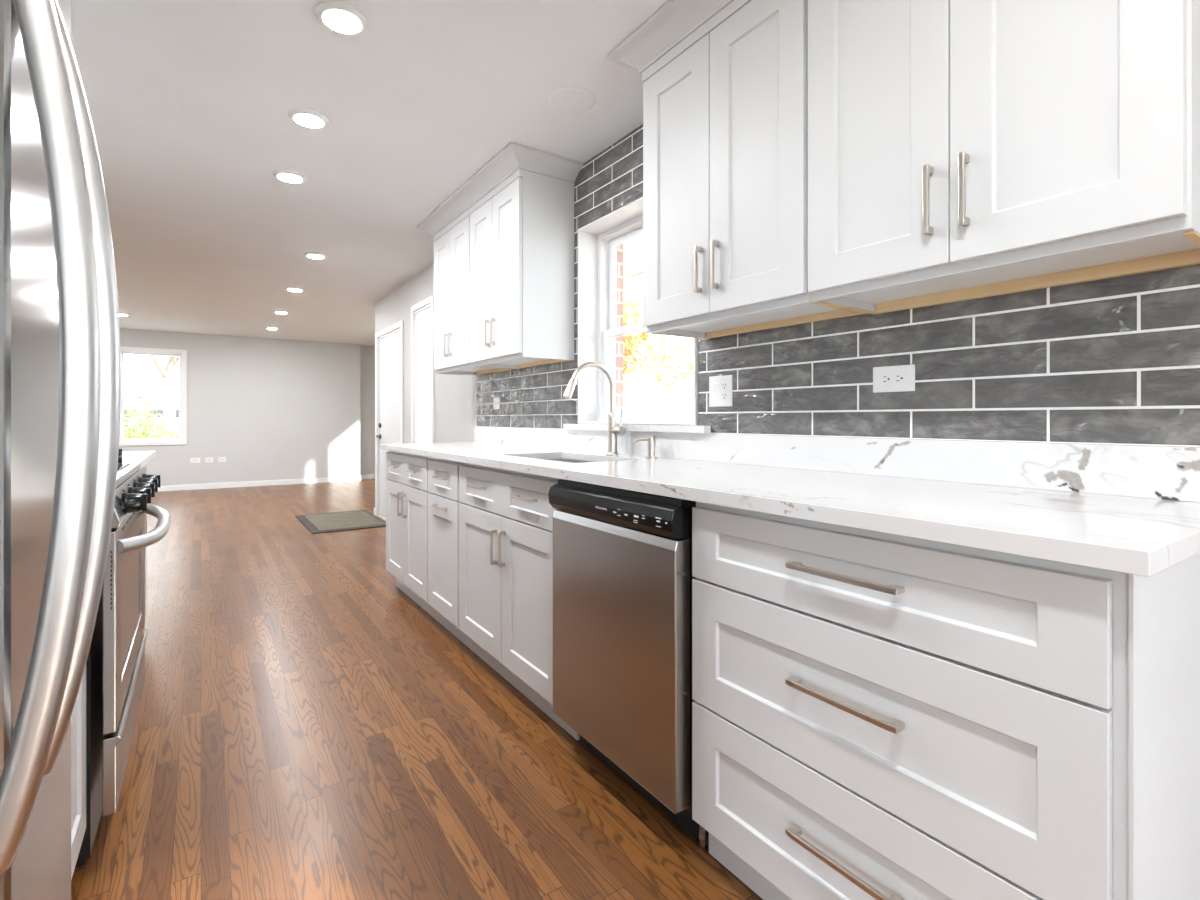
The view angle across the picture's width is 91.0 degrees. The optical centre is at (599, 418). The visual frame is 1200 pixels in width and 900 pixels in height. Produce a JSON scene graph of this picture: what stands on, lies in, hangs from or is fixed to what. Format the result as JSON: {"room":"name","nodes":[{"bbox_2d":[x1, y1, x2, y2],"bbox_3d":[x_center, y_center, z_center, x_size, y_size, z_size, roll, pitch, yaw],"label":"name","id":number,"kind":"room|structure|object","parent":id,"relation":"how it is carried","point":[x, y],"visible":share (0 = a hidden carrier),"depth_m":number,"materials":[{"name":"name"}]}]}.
{"room":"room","nodes":[
{"label":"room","id":0,"kind":"room"},
{"bbox_2d":[119,329,374,485],"bbox_3d":[-6.026,-0.114,9.446,6.600,2.412,0.300,0,0,-34],"label":"wall","id":1,"kind":"structure","parent":0,"point":[276,409],"depth_m":9.67,"materials":[{"name":"grey paint"}]},
{"bbox_2d":[119,346,186,445],"bbox_3d":[-6.730,-0.333,8.862,0.860,1.450,0.158,0,0,-34],"label":"window","id":2,"kind":"structure","parent":1,"relation":"in","point":[182,440],"depth_m":8.90,"materials":[{"name":"white paint"}]},
{"bbox_2d":[190,458,199,462],"bbox_3d":[-6.250,0.639,9.108,0.125,0.075,0.006,0,0,-34],"label":"wall outlet","id":3,"kind":"object","parent":1,"relation":"attached to","point":[192,460],"visible":1,"depth_m":9.11,"materials":[{"name":"white plastic"}]},
{"bbox_2d":[205,457,212,461],"bbox_3d":[-6.101,0.639,9.209,0.100,0.075,0.006,0,0,-34],"label":"wall outlet","id":4,"kind":"object","parent":1,"relation":"attached to","point":[211,458],"visible":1,"depth_m":9.21,"materials":[{"name":"white plastic"}]},
{"bbox_2d":[218,457,225,461],"bbox_3d":[-5.960,0.639,9.304,0.100,0.075,0.006,0,0,-34],"label":"wall outlet","id":5,"kind":"object","parent":1,"relation":"attached to","point":[220,459],"visible":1,"depth_m":9.30,"materials":[{"name":"white plastic"}]},
{"bbox_2d":[158,476,360,491],"bbox_3d":[-6.452,1.050,8.966,5.335,0.085,0.015,0,0,-34],"label":"baseboard","id":6,"kind":"structure","parent":1,"relation":"attached to","point":[348,478],"depth_m":9.55,"materials":[{"name":"white paint"}]},
{"bbox_2d":[361,474,374,479],"bbox_3d":[-3.892,1.050,10.879,1.019,0.085,0.015,0,0,-34],"label":"baseboard","id":7,"kind":"structure","parent":1,"relation":"attached to","point":[372,476],"depth_m":10.67,"materials":[{"name":"white paint"}]},
{"bbox_2d":[71,0,733,346],"bbox_3d":[-2.145,-1.380,3.529,6.800,0.120,15.050,0,0,-34],"label":"ceiling","id":8,"kind":"structure","parent":0,"point":[189,102],"depth_m":2.66,"materials":[{"name":"paint"}]},
{"bbox_2d":[274,311,288,313],"bbox_3d":[-3.931,-1.311,7.277,0.162,0.016,0.162,0,0,-34],"label":"recessed light","id":9,"kind":"object","parent":8,"relation":"in","point":[279,312],"visible":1,"depth_m":7.24,"materials":[{"name":"white"}]},
{"bbox_2d":[273,170,305,182],"bbox_3d":[-1.685,-1.311,3.206,0.162,0.016,0.162,0,0,-34],"label":"recessed light","id":10,"kind":"object","parent":8,"relation":"in","point":[285,175],"visible":1,"depth_m":3.18,"materials":[{"name":"white"}]},
{"bbox_2d":[278,174,301,182],"bbox_3d":[-1.685,-1.305,3.206,0.115,0.004,0.115,0,0,-34],"label":"diffuser","id":11,"kind":"object","parent":10,"relation":"attached to","point":[293,178],"depth_m":3.19,"materials":[{"name":"white"}]},
{"bbox_2d":[286,287,303,291],"bbox_3d":[-3.099,-1.311,5.993,0.162,0.016,0.162,0,0,-34],"label":"recessed light","id":12,"kind":"object","parent":8,"relation":"in","point":[288,288],"visible":1,"depth_m":5.95,"materials":[{"name":"white"}]},
{"bbox_2d":[288,109,328,127],"bbox_3d":[-1.277,-1.311,2.589,0.162,0.016,0.162,0,0,-34],"label":"recessed light","id":13,"kind":"object","parent":8,"relation":"in","point":[304,117],"visible":1,"depth_m":2.57,"materials":[{"name":"white"}]},
{"bbox_2d":[294,114,322,127],"bbox_3d":[-1.277,-1.305,2.589,0.115,0.004,0.115,0,0,-34],"label":"diffuser","id":14,"kind":"object","parent":13,"relation":"attached to","point":[307,120],"depth_m":2.58,"materials":[{"name":"white"}]},
{"bbox_2d":[305,252,326,258],"bbox_3d":[-2.291,-1.311,4.753,0.162,0.016,0.162,0,0,-34],"label":"recessed light","id":15,"kind":"object","parent":8,"relation":"in","point":[309,254],"visible":1,"depth_m":4.72,"materials":[{"name":"white"}]},
{"bbox_2d":[308,255,323,258],"bbox_3d":[-2.291,-1.305,4.753,0.115,0.004,0.115,0,0,-34],"label":"diffuser","id":16,"kind":"object","parent":15,"relation":"attached to","point":[311,256],"depth_m":4.74,"materials":[{"name":"white"}]},
{"bbox_2d":[315,1,367,34],"bbox_3d":[-0.849,-1.311,1.943,0.162,0.016,0.162,0,0,-34],"label":"recessed light","id":17,"kind":"object","parent":8,"relation":"in","point":[339,17],"visible":1,"depth_m":1.92,"materials":[{"name":"white paint"}]},
{"bbox_2d":[323,10,360,32],"bbox_3d":[-0.849,-1.305,1.943,0.115,0.004,0.115,0,0,-34],"label":"diffuser","id":18,"kind":"object","parent":17,"relation":"attached to","point":[339,21],"depth_m":1.93,"materials":[{"name":"white plastic"}]},
{"bbox_2d":[548,86,595,112],"bbox_3d":[-0.116,-1.316,2.439,0.196,0.008,0.196,0,0,-34],"label":"ceiling speaker","id":19,"kind":"object","parent":8,"relation":"attached to","point":[570,99],"visible":1,"depth_m":2.42,"materials":[{"name":"white paint"}]},
{"bbox_2d":[556,93,587,109],"bbox_3d":[-0.116,-1.316,2.439,0.151,0.007,0.151,0,0,-34],"label":"grille","id":20,"kind":"object","parent":19,"relation":"attached to","point":[564,101],"depth_m":2.44,"materials":[{"name":"paint"}]},
{"bbox_2d":[71,479,762,899],"bbox_3d":[-2.145,1.152,3.529,6.800,0.120,15.050,0,0,-34],"label":"floor","id":21,"kind":"structure","parent":0,"point":[305,728],"depth_m":1.89,"materials":[{"name":"brown wood"}]},
{"bbox_2d":[0,0,120,899],"bbox_3d":[-0.854,0.202,0.434,0.761,1.770,0.876,0,0,-34],"label":"refrigerator","id":22,"kind":"object","parent":21,"relation":"on","point":[60,362],"visible":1,"depth_m":0.64,"materials":[{"name":"silver metal"}]},
{"bbox_2d":[71,665,85,879],"bbox_3d":[-1.328,0.644,1.011,0.669,0.896,0.562,0,0,-34],"label":"base cabinet","id":23,"kind":"object","parent":21,"relation":"on","point":[78,718],"visible":0.03,"depth_m":1.35,"materials":[{"name":"white paint"}]},
{"bbox_2d":[75,449,170,867],"bbox_3d":[-1.693,0.599,1.662,0.781,0.984,0.906,0,0,-34],"label":"gas range","id":24,"kind":"object","parent":21,"relation":"on","point":[115,663],"visible":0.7,"depth_m":1.53,"materials":[{"name":"silver metal"}]},
{"bbox_2d":[116,463,140,487],"bbox_3d":[-1.736,0.175,1.632,0.676,0.022,0.906,0,0,-34],"label":"cooktop","id":25,"kind":"object","parent":24,"relation":"in","point":[127,473],"depth_m":1.88,"materials":[{"name":"silver metal"}]},
{"bbox_2d":[140,465,146,616],"bbox_3d":[-2.271,0.644,2.406,0.669,0.896,0.950,0,0,-34],"label":"base cabinet","id":26,"kind":"object","parent":21,"relation":"on","point":[143,470],"visible":0.05,"depth_m":2.91,"materials":[{"name":"white paint"}]},
{"bbox_2d":[122,451,155,468],"bbox_3d":[-2.275,0.179,2.417,0.676,0.032,0.977,0,0,-34],"label":"countertop","id":27,"kind":"structure","parent":26,"relation":"on","point":[142,457],"depth_m":2.56,"materials":[{"name":"white stone"}]},
{"bbox_2d":[295,510,385,533],"bbox_3d":[-2.772,1.085,6.319,0.737,0.013,1.225,0,0,-34],"label":"door mat","id":28,"kind":"object","parent":21,"relation":"on","point":[358,519],"visible":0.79,"depth_m":6.21,"materials":[{"name":"beige fabric"}]},
{"bbox_2d":[386,450,438,621],"bbox_3d":[-0.899,0.644,3.653,0.674,0.896,0.851,0,0,-34],"label":"base cabinet","id":29,"kind":"object","parent":21,"relation":"on","point":[407,492],"visible":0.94,"depth_m":3.43,"materials":[{"name":"white paint"}]},
{"bbox_2d":[428,457,471,649],"bbox_3d":[-0.532,0.644,3.111,0.674,0.896,0.454,0,0,-34],"label":"base cabinet","id":30,"kind":"object","parent":21,"relation":"on","point":[443,475],"visible":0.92,"depth_m":2.93,"materials":[{"name":"white paint"}]},
{"bbox_2d":[459,463,579,739],"bbox_3d":[-0.145,0.643,2.527,0.661,0.896,0.943,0,0,-34],"label":"base cabinet","id":31,"kind":"object","parent":21,"relation":"on","point":[506,516],"visible":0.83,"depth_m":2.29,"materials":[{"name":"white paint"}]},
{"bbox_2d":[380,442,1199,576],"bbox_3d":[-0.097,0.179,2.467,0.674,0.032,3.753,0,0,-34],"label":"countertop","id":32,"kind":"structure","parent":31,"relation":"on","point":[1140,536],"depth_m":1.15,"materials":[{"name":"white stone"}]},
{"bbox_2d":[544,458,591,462],"bbox_3d":[-0.140,0.293,2.549,0.339,0.198,0.664,0,0,-34],"label":"sink","id":33,"kind":"object","parent":32,"relation":"in","point":[557,459],"visible":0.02,"depth_m":2.85,"materials":[{"name":"silver metal"}]},
{"bbox_2d":[563,362,625,454],"bbox_3d":[-0.023,-0.046,2.591,0.286,0.416,0.112,0,0,-34],"label":"kitchen faucet","id":34,"kind":"object","parent":32,"relation":"on","point":[613,429],"visible":1,"depth_m":2.65,"materials":[{"name":"silver metal"}]},
{"bbox_2d":[634,436,657,457],"bbox_3d":[0.188,0.117,2.439,0.117,0.092,0.054,0,0,-34],"label":"soap dispenser","id":35,"kind":"object","parent":32,"relation":"on","point":[651,440],"visible":1,"depth_m":2.44,"materials":[{"name":"silver metal"}]},
{"bbox_2d":[548,479,708,849],"bbox_3d":[0.273,0.645,1.863,0.660,0.892,0.616,0,0,-34],"label":"dishwasher","id":36,"kind":"object","parent":21,"relation":"on","point":[622,559],"visible":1,"depth_m":1.59,"materials":[{"name":"silver metal"}]},
{"bbox_2d":[683,501,695,816],"bbox_3d":[0.303,0.596,1.883,0.588,0.793,0.616,0,0,-34],"label":"tub","id":37,"kind":"object","parent":36,"relation":"in","point":[690,504],"depth_m":1.46,"materials":[{"name":"black"}]},
{"bbox_2d":[692,502,1199,899],"bbox_3d":[0.708,0.644,1.277,0.674,0.896,0.830,0,0,-34],"label":"base cabinet","id":38,"kind":"object","parent":21,"relation":"on","point":[876,715],"visible":0.96,"depth_m":0.97,"materials":[{"name":"white paint"}]},
{"bbox_2d":[615,244,622,406],"bbox_3d":[0.497,0.036,2.627,0.084,2.712,10.195,0,0,-34],"label":"brick wall","id":39,"kind":"structure","parent":0,"point":[619,340],"depth_m":3.23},
{"bbox_2d":[608,0,750,81],"bbox_3d":[0.642,-1.263,1.595,0.408,0.111,1.589,0,0,-34],"label":"crown molding","id":40,"kind":"structure","parent":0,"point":[676,20],"depth_m":1.94,"materials":[{"name":"white paint"}]},
{"bbox_2d":[375,264,1185,446],"bbox_3d":[0.378,-0.114,2.547,0.200,2.412,10.195,0,0,-34],"label":"wall","id":41,"kind":"structure","parent":0,"point":[455,395],"depth_m":4.98,"materials":[{"name":"grey paint"}]},
{"bbox_2d":[375,320,403,517],"bbox_3d":[-2.163,0.065,6.230,0.203,2.055,1.055,0,0,-34],"label":"door","id":42,"kind":"structure","parent":41,"relation":"in","point":[389,348],"depth_m":6.34,"materials":[{"name":"white paint"}]},
{"bbox_2d":[411,295,434,442],"bbox_3d":[-1.517,-0.128,5.297,0.178,1.840,0.625,0,0,-34],"label":"window","id":43,"kind":"structure","parent":41,"relation":"in","point":[422,313],"depth_m":5.34,"materials":[{"name":"white paint"}]},
{"bbox_2d":[434,215,513,375],"bbox_3d":[-0.832,-0.776,3.829,0.348,0.934,0.647,0,0,-34],"label":"upper cabinet","id":44,"kind":"object","parent":41,"relation":"attached to","point":[452,249],"visible":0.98,"depth_m":3.74,"materials":[{"name":"white paint"}]},
{"bbox_2d":[470,170,573,368],"bbox_3d":[-0.465,-0.776,3.286,0.348,0.934,0.661,0,0,-34],"label":"upper cabinet","id":45,"kind":"object","parent":41,"relation":"attached to","point":[522,237],"visible":0.99,"depth_m":3.06,"materials":[{"name":"white paint"}]},
{"bbox_2d":[416,142,582,241],"bbox_3d":[-0.671,-1.263,3.538,0.408,0.111,1.486,0,0,-34],"label":"crown molding","id":46,"kind":"structure","parent":45,"relation":"attached to","point":[513,157],"depth_m":3.09,"materials":[{"name":"white paint"}]},
{"bbox_2d":[563,424,710,432],"bbox_3d":[0.165,0.040,2.724,0.155,0.029,1.053,0,0,-34],"label":"sill slab","id":47,"kind":"structure","parent":41,"relation":"attached to","point":[642,428],"depth_m":2.51,"materials":[{"name":"white stone"}]},
{"bbox_2d":[578,197,698,424],"bbox_3d":[0.218,-0.481,2.763,0.213,1.010,0.882,0,0,-34],"label":"window","id":48,"kind":"structure","parent":41,"relation":"in","point":[598,240],"depth_m":3.08,"materials":[{"name":"white paint"}]},
{"bbox_2d":[643,0,869,339],"bbox_3d":[0.465,-0.776,1.912,0.348,0.934,0.689,0,0,-34],"label":"upper cabinet","id":49,"kind":"object","parent":41,"relation":"attached to","point":[725,121],"visible":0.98,"depth_m":1.77,"materials":[{"name":"white paint"}]},
{"bbox_2d":[474,427,1199,501],"bbox_3d":[0.171,0.109,2.648,0.026,0.107,3.785,0,0,-34],"label":"backsplash upstand","id":50,"kind":"structure","parent":41,"relation":"attached to","point":[1155,472],"depth_m":1.56,"materials":[{"name":"white stone"}]},
{"bbox_2d":[476,123,1199,446],"bbox_3d":[0.178,-0.632,2.654,0.010,1.374,3.787,0,0,-34],"label":"tile","id":51,"kind":"structure","parent":41,"relation":"attached to","point":[1115,360],"depth_m":1.54,"materials":[{"name":"grey tile"}]},
{"bbox_2d":[493,397,499,408],"bbox_3d":[-0.687,-0.104,3.918,0.007,0.076,0.100,0,0,-34],"label":"wall outlet","id":52,"kind":"object","parent":51,"relation":"attached to","point":[496,401],"visible":1,"depth_m":3.91,"materials":[{"name":"white plastic"}]},
{"bbox_2d":[709,375,732,406],"bbox_3d":[0.455,-0.105,2.229,0.008,0.116,0.118,0,0,-34],"label":"wall outlet","id":53,"kind":"object","parent":51,"relation":"attached to","point":[720,387],"visible":1,"depth_m":2.22,"materials":[{"name":"white plastic"}]},
{"bbox_2d":[712,383,718,399],"bbox_3d":[0.440,-0.105,2.247,0.003,0.066,0.032,0,0,-34],"label":"rocker switch","id":54,"kind":"object","parent":53,"relation":"attached to","point":[715,386],"depth_m":2.25,"materials":[{"name":"white plastic"}]},
{"bbox_2d":[721,382,727,399],"bbox_3d":[0.466,-0.105,2.209,0.001,0.068,0.033,0,0,-34],"label":"receptacle","id":55,"kind":"object","parent":53,"relation":"attached to","point":[724,385],"depth_m":2.21,"materials":[{"name":"white plastic"}]},
{"bbox_2d":[873,364,914,392],"bbox_3d":[0.832,-0.114,1.673,0.007,0.074,0.122,0,0,-34],"label":"wall outlet","id":56,"kind":"object","parent":51,"relation":"attached to","point":[899,378],"visible":1,"depth_m":1.67,"materials":[{"name":"white plastic"}]},
{"bbox_2d":[881,372,904,384],"bbox_3d":[0.830,-0.114,1.672,0.001,0.033,0.068,0,0,-34],"label":"receptacle","id":57,"kind":"object","parent":56,"relation":"attached to","point":[887,378],"depth_m":1.67,"materials":[{"name":"white plastic"}]},
{"bbox_2d":[808,0,1199,313],"bbox_3d":[0.861,-0.773,1.326,0.348,0.939,0.722,0,0,-34],"label":"upper cabinet","id":58,"kind":"object","parent":41,"relation":"attached to","point":[959,150],"visible":1,"depth_m":1.20,"materials":[{"name":"white paint"}]},
{"label":"outside","id":59,"kind":"structure","parent":0,"visible":0},
{"bbox_3d":[-5.721,1.492,26.311,100.000,0.200,130.000,0,0,-34],"label":"ground","id":60,"kind":"structure","parent":59,"visible":0},
{"bbox_2d":[124,379,178,437],"bbox_3d":[-18.608,-0.133,24.839,11.800,3.050,6.800,0,0,-34],"label":"house","id":61,"kind":"structure","parent":60,"relation":"on","point":[169,408],"depth_m":22.69,"materials":[{"name":"white"}]},
{"bbox_2d":[124,399,178,438],"bbox_3d":[-13.207,0.744,17.089,2.556,2.562,3.268,0,0,3],"label":"hedge","id":62,"kind":"object","parent":60,"relation":"on","point":[144,433],"visible":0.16,"depth_m":16.57,"materials":[{"name":"green plant"}]},
{"bbox_2d":[128,354,178,379],"bbox_3d":[-21.910,-3.976,31.307,10.028,10.794,8.420,0,0,-8],"label":"tree","id":63,"kind":"object","parent":60,"relation":"on","point":[166,373],"visible":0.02,"depth_m":30.58,"materials":[{"name":"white plant"}]},
{"bbox_2d":[623,288,679,406],"bbox_3d":[-0.109,-1.678,14.111,6.347,6.174,6.257,0,0,-34],"label":"tree","id":64,"kind":"object","parent":60,"relation":"on","point":[632,342],"visible":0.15,"depth_m":14.49,"materials":[{"name":"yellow plant"}]},
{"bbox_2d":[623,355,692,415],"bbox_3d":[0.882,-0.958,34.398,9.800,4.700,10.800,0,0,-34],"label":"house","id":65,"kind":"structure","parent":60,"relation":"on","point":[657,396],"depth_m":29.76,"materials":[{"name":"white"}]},
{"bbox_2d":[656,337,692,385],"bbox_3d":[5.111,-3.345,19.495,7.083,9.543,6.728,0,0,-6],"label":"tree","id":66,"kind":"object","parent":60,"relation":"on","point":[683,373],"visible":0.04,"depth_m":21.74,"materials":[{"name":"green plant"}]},
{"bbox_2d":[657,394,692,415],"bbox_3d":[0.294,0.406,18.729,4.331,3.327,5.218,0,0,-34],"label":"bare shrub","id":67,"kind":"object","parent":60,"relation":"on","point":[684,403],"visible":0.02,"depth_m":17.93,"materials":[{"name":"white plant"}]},
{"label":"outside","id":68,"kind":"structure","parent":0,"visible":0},
{"bbox_2d":[623,273,642,285],"bbox_3d":[0.689,-1.513,3.756,1.490,0.490,8.350,0,0,-34],"label":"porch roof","id":69,"kind":"structure","parent":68,"point":[638,277],"depth_m":5.44,"materials":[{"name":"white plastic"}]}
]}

